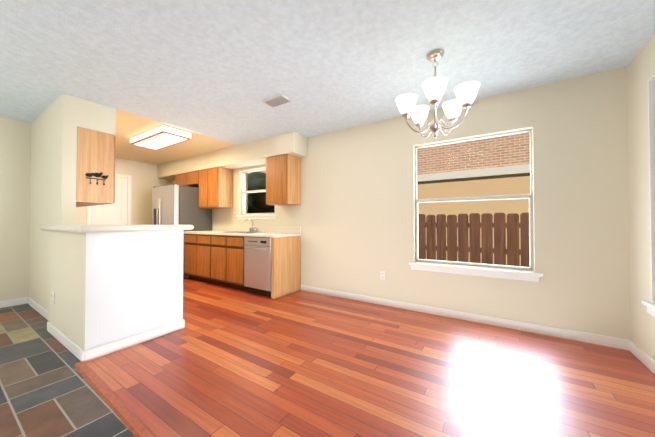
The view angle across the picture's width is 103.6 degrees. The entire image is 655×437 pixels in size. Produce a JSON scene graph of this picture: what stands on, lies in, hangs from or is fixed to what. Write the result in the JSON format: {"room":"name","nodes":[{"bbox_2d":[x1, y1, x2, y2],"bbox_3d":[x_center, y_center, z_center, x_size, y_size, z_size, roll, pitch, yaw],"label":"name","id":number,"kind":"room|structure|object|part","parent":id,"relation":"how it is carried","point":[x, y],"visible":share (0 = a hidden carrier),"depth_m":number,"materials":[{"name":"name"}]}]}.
{"room":"dining room","nodes":[
{"label":"dining room","id":0,"kind":"room"},
{"bbox_2d":[0,116,30,300],"bbox_3d":[-5.003,-0.099,2.101,0.140,2.440,3.383,0,-1,33],"label":"wall","id":1,"kind":"structure","parent":0,"point":[15,154],"depth_m":3.38,"materials":[{"name":"beige paint"}]},
{"bbox_2d":[0,297,23,307],"bbox_3d":[-4.938,1.077,2.044,0.014,0.088,3.383,0,-1,33],"label":"baseboard","id":2,"kind":"structure","parent":1,"relation":"attached to","point":[12,302],"depth_m":3.34,"materials":[{"name":"white wood"}]},
{"bbox_2d":[29,93,77,310],"bbox_3d":[-3.951,-0.080,3.504,2.890,2.440,0.115,0,-1,33],"label":"wall","id":3,"kind":"structure","parent":0,"point":[53,176],"depth_m":2.94,"materials":[{"name":"beige paint"}]},
{"bbox_2d":[24,297,48,319],"bbox_3d":[-3.394,1.090,3.051,1.480,0.088,0.018,0,-1,33],"label":"baseboard","id":4,"kind":"structure","parent":3,"relation":"attached to","point":[27,300],"depth_m":3.14,"materials":[{"name":"white wood"}]},
{"bbox_2d":[76,127,115,206],"bbox_3d":[-3.822,-0.575,3.702,2.880,0.815,0.343,0,-1,33],"label":"upper cabinet","id":5,"kind":"object","parent":3,"relation":"attached to","point":[95,151],"depth_m":2.91,"materials":[{"name":"brown wood"}]},
{"bbox_2d":[85,172,107,184],"bbox_3d":[-2.607,-0.457,2.916,0.016,0.145,0.205,0,-1,33],"label":"wall decor","id":6,"kind":"object","parent":5,"relation":"attached to","point":[104,177],"visible":1,"depth_m":2.91,"materials":[{"name":"black metal"}]},
{"bbox_2d":[0,304,134,436],"bbox_3d":[-2.327,1.147,0.283,6.590,0.100,3.650,0,-1,33],"label":"floor","id":7,"kind":"structure","parent":0,"point":[47,389],"depth_m":1.67,"materials":[{"name":"tile"}]},
{"bbox_2d":[77,98,115,135],"bbox_3d":[-3.828,-1.141,3.709,2.890,0.313,0.340,0,-1,33],"label":"soffit","id":8,"kind":"structure","parent":0,"point":[95,116],"depth_m":2.92,"materials":[{"name":"beige paint"}]},
{"bbox_2d":[76,158,171,224],"bbox_3d":[-4.603,-0.056,5.346,0.200,2.440,2.507,0,-1,33],"label":"wall","id":9,"kind":"structure","parent":0,"point":[145,180],"depth_m":5.77,"materials":[{"name":"beige paint"}]},
{"bbox_2d":[87,174,130,224],"bbox_3d":[-4.458,0.111,5.296,0.092,2.105,0.720,0,-1,33],"label":"kitchen door","id":10,"kind":"structure","parent":9,"relation":"in","point":[118,212],"depth_m":5.42,"materials":[{"name":"white wood"}]},
{"bbox_2d":[157,131,306,179],"bbox_3d":[-2.175,-1.123,5.086,4.180,0.313,0.340,0,-1,33],"label":"soffit","id":11,"kind":"structure","parent":0,"point":[253,153],"depth_m":4.48,"materials":[{"name":"beige paint"}]},
{"bbox_2d":[0,0,654,164],"bbox_3d":[-2.222,-1.373,1.819,8.040,0.100,6.290,0,-1,33],"label":"ceiling","id":12,"kind":"structure","parent":0,"point":[219,69],"depth_m":2.08,"materials":[{"name":"white paint"}]},
{"bbox_2d":[130,125,190,149],"bbox_3d":[-2.610,-1.240,4.005,1.048,0.105,0.398,0,-1,33],"label":"kitchen ceiling light","id":13,"kind":"object","parent":12,"relation":"attached to","point":[160,140],"depth_m":3.86,"materials":[{"name":"white plastic"}]},
{"bbox_3d":[-2.610,-1.245,4.005,1.048,0.073,0.398,0,-1,33],"label":"kitchen ceiling light lens","id":14,"kind":"part","parent":13,"relation":"part of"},
{"bbox_2d":[261,94,291,107],"bbox_3d":[-0.569,-1.299,2.853,0.300,0.017,0.180,0,-1,33],"label":"ceiling vent","id":15,"kind":"object","parent":12,"relation":"in","point":[276,100],"visible":1,"depth_m":2.83,"materials":[{"name":"white"}]},
{"bbox_2d":[395,49,479,137],"bbox_3d":[0.870,-0.981,2.052,0.602,0.674,0.602,0,-1,33],"label":"chandelier","id":16,"kind":"object","parent":12,"relation":"hanging from","point":[434,87],"visible":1,"depth_m":2.03,"materials":[{"name":"white glass"}]},
{"bbox_2d":[85,278,654,436],"bbox_3d":[-1.309,1.186,3.204,8.040,0.100,2.914,0,-1,33],"label":"floor","id":17,"kind":"structure","parent":0,"point":[228,362],"depth_m":1.82,"materials":[{"name":"brown wood"}]},
{"bbox_2d":[74,361,155,436],"bbox_3d":[-0.399,1.100,0.951,3.670,0.012,0.159,0,-1,33],"label":"trim","id":18,"kind":"structure","parent":17,"relation":"on","point":[131,420],"depth_m":1.53,"materials":[{"name":"brown wood"}]},
{"bbox_2d":[49,230,182,350],"bbox_3d":[-2.147,0.624,2.627,1.084,1.008,0.755,0,-1,33],"label":"half wall","id":19,"kind":"structure","parent":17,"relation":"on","point":[107,287],"depth_m":2.27,"materials":[{"name":"beige paint"}]},
{"bbox_2d":[52,292,54,303],"bbox_3d":[-2.675,0.777,2.510,0.070,0.114,0.008,0,-1,33],"label":"outlet","id":20,"kind":"object","parent":19,"relation":"attached to","point":[53,297],"visible":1,"depth_m":2.50,"materials":[{"name":"white plastic"}]},
{"bbox_2d":[47,317,91,361],"bbox_3d":[-2.354,1.080,2.299,1.112,0.088,0.018,0,-1,33],"label":"baseboard","id":21,"kind":"structure","parent":19,"relation":"attached to","point":[82,355],"depth_m":2.17,"materials":[{"name":"white wood"}]},
{"bbox_2d":[39,224,138,232],"bbox_3d":[-2.254,0.088,2.393,1.160,0.055,0.390,0,-1,33],"label":"countertop","id":22,"kind":"structure","parent":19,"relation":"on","point":[87,228],"depth_m":2.10,"materials":[{"name":"laminate"}]},
{"bbox_2d":[92,319,184,359],"bbox_3d":[-1.677,1.081,2.339,0.018,0.088,0.749,0,-1,33],"label":"baseboard","id":23,"kind":"structure","parent":19,"relation":"attached to","point":[112,347],"depth_m":2.28,"materials":[{"name":"white wood"}]},
{"bbox_2d":[139,225,193,230],"bbox_3d":[-1.655,0.090,2.549,0.322,0.055,0.520,0,-1,33],"label":"countertop","id":24,"kind":"structure","parent":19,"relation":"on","point":[141,227],"depth_m":2.44,"materials":[{"name":"laminate"}]},
{"bbox_2d":[152,184,211,278],"bbox_3d":[-3.007,0.260,5.280,0.890,1.808,0.822,0,-1,33],"label":"refrigerator","id":25,"kind":"object","parent":17,"relation":"on","point":[175,204],"visible":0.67,"depth_m":4.98,"materials":[{"name":"grey metal"}]},
{"bbox_2d":[184,234,199,280],"bbox_3d":[-2.347,0.725,5.002,0.495,0.870,0.621,0,-1,33],"label":"base cabinet","id":26,"kind":"object","parent":17,"relation":"on","point":[192,241],"depth_m":4.73,"materials":[{"name":"brown wood"}]},
{"bbox_2d":[200,234,243,285],"bbox_3d":[-2.013,0.722,4.787,0.441,0.870,0.621,0,-1,33],"label":"base cabinet","id":27,"kind":"object","parent":17,"relation":"on","point":[215,259],"depth_m":4.28,"materials":[{"name":"brown wood"}]},
{"bbox_2d":[184,226,300,237],"bbox_3d":[-1.575,0.283,4.506,2.335,0.280,0.627,0,-1,33],"label":"countertop","id":28,"kind":"structure","parent":27,"relation":"on","point":[272,232],"depth_m":4.40,"materials":[{"name":"laminate"}]},
{"bbox_2d":[244,218,257,231],"bbox_3d":[-1.396,0.121,4.599,0.220,0.243,0.225,0,-1,33],"label":"kitchen faucet","id":29,"kind":"object","parent":28,"relation":"on","point":[252,225],"visible":1,"depth_m":4.64,"materials":[{"name":"silver metal"}]},
{"bbox_2d":[244,236,270,296],"bbox_3d":[-0.900,0.714,4.044,0.565,0.867,0.651,0,-1,33],"label":"dishwasher","id":30,"kind":"object","parent":17,"relation":"on","point":[257,265],"visible":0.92,"depth_m":3.80,"materials":[{"name":"silver plastic"}]},
{"bbox_2d":[172,66,629,339],"bbox_3d":[-0.574,-0.069,4.362,8.040,2.440,0.200,0,-1,33],"label":"wall","id":31,"kind":"structure","parent":0,"point":[351,215],"depth_m":2.67,"materials":[{"name":"beige paint"}]},
{"bbox_2d":[175,170,199,187],"bbox_3d":[-2.859,-0.821,5.518,0.898,0.275,0.342,0,-1,33],"label":"upper cabinet","id":32,"kind":"object","parent":31,"relation":"attached to","point":[190,179],"visible":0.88,"depth_m":5.35,"materials":[{"name":"brown wood"}]},
{"bbox_2d":[199,167,232,208],"bbox_3d":[-2.215,-0.586,5.100,0.630,0.755,0.342,0,-1,33],"label":"upper cabinet","id":33,"kind":"object","parent":31,"relation":"attached to","point":[215,187],"visible":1,"depth_m":4.94,"materials":[{"name":"brown wood"}]},
{"bbox_2d":[236,167,276,219],"bbox_3d":[-1.269,-0.450,4.794,1.050,0.945,0.235,0,-1,33],"label":"kitchen window","id":34,"kind":"structure","parent":31,"relation":"in","point":[243,191],"depth_m":4.96,"materials":[{"name":"beige"}]},
{"bbox_2d":[266,154,300,205],"bbox_3d":[-0.710,-0.599,4.132,0.448,0.755,0.342,0,-1,33],"label":"upper cabinet","id":35,"kind":"object","parent":31,"relation":"attached to","point":[283,179],"visible":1,"depth_m":3.99,"materials":[{"name":"brown wood"}]},
{"bbox_2d":[380,271,384,279],"bbox_3d":[0.727,0.749,3.389,0.070,0.114,0.008,0,-1,33],"label":"outlet","id":36,"kind":"object","parent":31,"relation":"attached to","point":[382,275],"visible":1,"depth_m":3.39,"materials":[{"name":"white plastic"}]},
{"bbox_2d":[300,285,627,349],"bbox_3d":[1.065,1.092,3.161,3.560,0.088,0.018,0,-1,33],"label":"baseboard","id":37,"kind":"structure","parent":31,"relation":"attached to","point":[620,343],"depth_m":2.74,"materials":[{"name":"white wood"}]},
{"bbox_2d":[409,126,541,281],"bbox_3d":[1.603,-0.145,2.941,1.280,1.545,0.235,0,-1,33],"label":"dining room window","id":38,"kind":"structure","parent":31,"relation":"in","point":[518,272],"depth_m":2.83,"materials":[{"name":"white"}]},
{"bbox_2d":[626,33,654,360],"bbox_3d":[1.020,-0.132,-0.404,0.200,2.440,6.090,0,-1,33],"label":"wall","id":39,"kind":"structure","parent":0,"point":[640,69],"depth_m":2.04,"materials":[{"name":"beige paint"}]},
{"bbox_2d":[628,340,654,373],"bbox_3d":[0.984,1.046,-0.277,0.014,0.088,5.890,0,-1,33],"label":"baseboard","id":40,"kind":"structure","parent":39,"relation":"attached to","point":[633,348],"depth_m":1.99,"materials":[{"name":"white wood"}]},
{"bbox_2d":[641,74,654,316],"bbox_3d":[1.949,-0.175,1.074,0.235,1.735,1.980,0,-1,33],"label":"window","id":41,"kind":"structure","parent":39,"relation":"in","point":[651,122],"depth_m":1.90,"materials":[{"name":"white"}]},
{"label":"outside","id":42,"kind":"structure","parent":0,"visible":0},
{"bbox_3d":[0.978,1.463,5.257,28.000,0.100,26.000,0,-1,33],"label":"ground","id":43,"kind":"structure","parent":42,"visible":0},
{"bbox_2d":[247,172,274,212],"bbox_3d":[-0.653,0.125,5.596,3.548,2.586,1.312,0,-1,33],"label":"bush","id":44,"kind":"object","parent":43,"relation":"on","point":[253,206],"depth_m":5.84,"materials":[{"name":"green plant"}]},
{"bbox_2d":[248,133,529,265],"bbox_3d":[2.262,-1.660,9.141,24.000,6.250,0.350,0,-1,33],"label":"neighbor house","id":45,"kind":"structure","parent":43,"relation":"on","point":[481,155],"depth_m":7.60,"materials":[{"name":"brown"}]},
{"bbox_2d":[418,213,529,266],"bbox_3d":[-2.887,0.610,1.428,15.657,1.505,11.357,0,-1,33],"label":"fence","id":46,"kind":"object","parent":43,"relation":"on","point":[427,236],"depth_m":4.56,"materials":[{"name":"brown wood"}]}
]}

